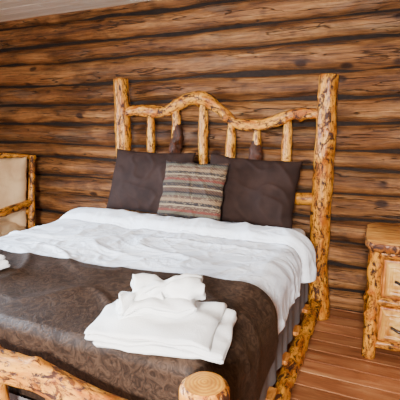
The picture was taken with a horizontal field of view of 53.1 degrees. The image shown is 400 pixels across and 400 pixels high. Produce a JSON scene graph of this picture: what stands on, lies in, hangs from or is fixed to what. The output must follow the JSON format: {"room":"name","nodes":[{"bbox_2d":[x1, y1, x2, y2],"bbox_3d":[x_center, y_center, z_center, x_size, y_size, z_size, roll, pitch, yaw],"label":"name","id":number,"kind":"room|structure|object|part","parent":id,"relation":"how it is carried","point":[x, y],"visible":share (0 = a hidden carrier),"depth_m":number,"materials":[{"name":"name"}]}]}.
{"room":"hotel room","nodes":[
{"label":"hotel room","id":0,"kind":"room"},
{"bbox_2d":[0,0,150,21],"bbox_3d":[-0.972,-1.217,0.779,5.898,0.040,5.456,5,11,23],"label":"ceiling","id":1,"kind":"structure","parent":0,"point":[10,10],"depth_m":3.53,"materials":[{"name":"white wood"}]},
{"bbox_2d":[0,0,399,312],"bbox_3d":[0.117,-0.485,3.448,5.806,2.609,0.253,5,11,23],"label":"wall","id":2,"kind":"structure","parent":0,"point":[260,59],"depth_m":3.24,"materials":[{"name":"brown wood"}]},
{"bbox_2d":[272,303,399,399],"bbox_3d":[-0.970,1.264,1.244,5.898,0.040,5.468,5,11,23],"label":"floor","id":3,"kind":"structure","parent":0,"point":[334,367],"depth_m":2.44,"materials":[{"name":"brown wood"}]},
{"bbox_2d":[0,153,35,236],"bbox_3d":[-2.081,0.172,3.798,0.766,1.184,0.818,2,11,11],"label":"armchair","id":4,"kind":"object","parent":3,"relation":"on","point":[14,202],"visible":0.74,"depth_m":3.92,"materials":[{"name":"beige fabric"}]},
{"bbox_2d":[0,221,25,236],"bbox_3d":[-2.092,0.327,3.783,0.601,0.196,0.600,2,11,11],"label":"seat cushion","id":5,"kind":"object","parent":4,"relation":"on","point":[6,227],"depth_m":3.87,"materials":[{"name":"beige fabric"}]},
{"bbox_2d":[0,156,26,226],"bbox_3d":[-2.028,-0.094,4.018,0.640,0.700,0.168,2,3,11],"label":"cushion","id":6,"kind":"object","parent":4,"relation":"on","point":[13,169],"depth_m":3.92,"materials":[{"name":"beige fabric"}]},
{"bbox_3d":[-1.758,0.098,3.665,0.080,0.085,0.714,2,11,11],"label":"arm","id":7,"kind":"part","parent":4,"relation":"part of"},
{"bbox_3d":[-2.007,-0.447,4.059,0.743,0.064,0.061,2,11,11],"label":"rail","id":8,"kind":"part","parent":4,"relation":"part of","materials":[{"name":"brown wood"}]},
{"bbox_3d":[-1.683,0.136,4.038,0.083,1.166,0.165,2,11,11],"label":"post","id":9,"kind":"part","parent":4,"relation":"part of","materials":[{"name":"brown wood"}]},
{"bbox_2d":[0,74,338,399],"bbox_3d":[-0.379,0.125,2.304,2.031,1.894,2.387,5,11,23],"label":"bed","id":10,"kind":"object","parent":3,"relation":"on","point":[62,274],"visible":0.8,"depth_m":1.93,"materials":[{"name":"fabric"}]},
{"bbox_2d":[0,255,10,269],"bbox_3d":[-1.114,0.234,1.823,0.418,0.166,0.277,6,12,30],"label":"folded towels","id":11,"kind":"object","parent":10,"relation":"on","point":[4,264],"visible":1,"depth_m":1.83,"materials":[{"name":"white fabric"}]},
{"bbox_3d":[-0.763,0.536,1.336,1.706,0.162,0.111,5,11,23],"label":"foot rail","id":12,"kind":"part","parent":10,"relation":"part of","materials":[{"name":"brown wood"}]},
{"bbox_3d":[-0.660,-0.134,3.608,0.181,1.860,0.173,5,11,23],"label":"head post","id":13,"kind":"part","parent":10,"relation":"part of","materials":[{"name":"brown wood"}]},
{"bbox_2d":[106,149,195,217],"bbox_3d":[-0.414,-0.148,3.267,0.772,0.511,0.266,5,12,24],"label":"pillow","id":14,"kind":"object","parent":10,"relation":"on","point":[138,178],"visible":0.68,"depth_m":3.21,"materials":[{"name":"fabric"}]},
{"bbox_2d":[0,207,316,333],"bbox_3d":[-0.476,0.372,2.164,1.981,0.309,1.579,5,11,23],"label":"duvet","id":15,"kind":"object","parent":10,"relation":"on","point":[62,274],"depth_m":1.97,"materials":[{"name":"white fabric"}]},
{"bbox_2d":[84,273,236,363],"bbox_3d":[-0.110,0.336,1.262,0.432,0.170,0.296,2,11,12],"label":"folded towels","id":16,"kind":"object","parent":10,"relation":"on","point":[160,317],"visible":1,"depth_m":1.21,"materials":[{"name":"white fabric"}]},
{"bbox_2d":[157,160,228,220],"bbox_3d":[-0.058,-0.068,2.892,0.505,0.417,0.214,5,11,23],"label":"striped cushion","id":17,"kind":"object","parent":10,"relation":"on","point":[191,190],"visible":0.94,"depth_m":2.83,"materials":[{"name":"multicoloured fabric"}]},
{"bbox_3d":[0.018,0.856,1.052,0.147,0.848,0.154,5,11,23],"label":"foot post","id":18,"kind":"part","parent":10,"relation":"part of","materials":[{"name":"beige wood"}]},
{"bbox_3d":[-0.323,0.423,2.340,1.530,0.215,2.025,5,11,23],"label":"mattress","id":19,"kind":"part","parent":10,"relation":"part of","materials":[{"name":"white fabric"}]},
{"bbox_3d":[0.115,-0.703,3.150,1.706,0.320,0.126,5,11,23],"label":"head rail","id":20,"kind":"part","parent":10,"relation":"part of","materials":[{"name":"brown wood"}]},
{"bbox_2d":[210,154,302,228],"bbox_3d":[0.360,-0.064,2.925,0.733,0.518,0.274,4,11,19],"label":"pillow","id":21,"kind":"object","parent":10,"relation":"on","point":[255,192],"visible":0.82,"depth_m":2.82,"materials":[{"name":"fabric"}]},
{"bbox_3d":[0.454,0.953,2.091,0.113,0.111,2.206,5,11,23],"label":"rail","id":22,"kind":"part","parent":10,"relation":"part of","materials":[{"name":"brown wood"}]},
{"bbox_3d":[0.117,-0.055,3.275,1.706,0.117,0.115,5,11,23],"label":"head rail","id":23,"kind":"part","parent":10,"relation":"part of","materials":[{"name":"brown wood"}]},
{"bbox_3d":[0.904,0.017,2.931,0.187,1.810,0.173,5,11,23],"label":"head post","id":24,"kind":"part","parent":10,"relation":"part of","materials":[{"name":"brown wood"}]},
{"bbox_2d":[361,223,399,359],"bbox_3d":[1.323,0.602,2.591,0.520,0.778,0.575,5,11,23],"label":"nightstand","id":25,"kind":"object","parent":3,"relation":"on","point":[381,307],"visible":1,"depth_m":2.44,"materials":[{"name":"brown wood"}]},
{"bbox_3d":[1.247,0.572,2.883,0.116,0.730,0.099,5,11,23],"label":"post","id":26,"kind":"part","parent":25,"relation":"part of","materials":[{"name":"brown wood"}]},
{"bbox_3d":[1.074,0.644,2.490,0.099,0.730,0.097,5,11,23],"label":"post","id":27,"kind":"part","parent":25,"relation":"part of","materials":[{"name":"brown wood"}]},
{"bbox_3d":[1.250,0.916,2.465,0.389,0.062,0.068,5,11,23],"label":"rail","id":28,"kind":"part","parent":25,"relation":"part of","materials":[{"name":"brown wood"}]},
{"bbox_3d":[1.253,0.775,2.447,0.297,0.225,0.048,5,11,23],"label":"drawer","id":29,"kind":"part","parent":25,"relation":"part of","materials":[{"name":"brown wood"}]},
{"bbox_3d":[1.251,0.635,2.416,0.389,0.066,0.061,5,11,23],"label":"rail","id":30,"kind":"part","parent":25,"relation":"part of","materials":[{"name":"brown wood"}]},
{"bbox_3d":[1.238,0.780,2.415,0.271,0.195,0.028,5,11,23],"label":"drawer panel","id":31,"kind":"part","parent":25,"relation":"part of","materials":[{"name":"brown wood"}]},
{"bbox_3d":[1.253,0.484,2.393,0.297,0.245,0.048,5,11,23],"label":"drawer","id":32,"kind":"part","parent":25,"relation":"part of","materials":[{"name":"brown wood"}]},
{"bbox_3d":[1.250,0.335,2.358,0.389,0.062,0.071,5,11,23],"label":"rail","id":33,"kind":"part","parent":25,"relation":"part of","materials":[{"name":"brown wood"}]},
{"bbox_3d":[1.239,0.490,2.361,0.270,0.215,0.028,5,11,23],"label":"drawer panel","id":34,"kind":"part","parent":25,"relation":"part of","materials":[{"name":"brown wood"}]},
{"bbox_3d":[1.202,0.782,2.407,0.105,0.031,0.064,5,11,23],"label":"drawer pull","id":35,"kind":"part","parent":25,"relation":"part of","materials":[{"name":"grey metal"}]}
]}

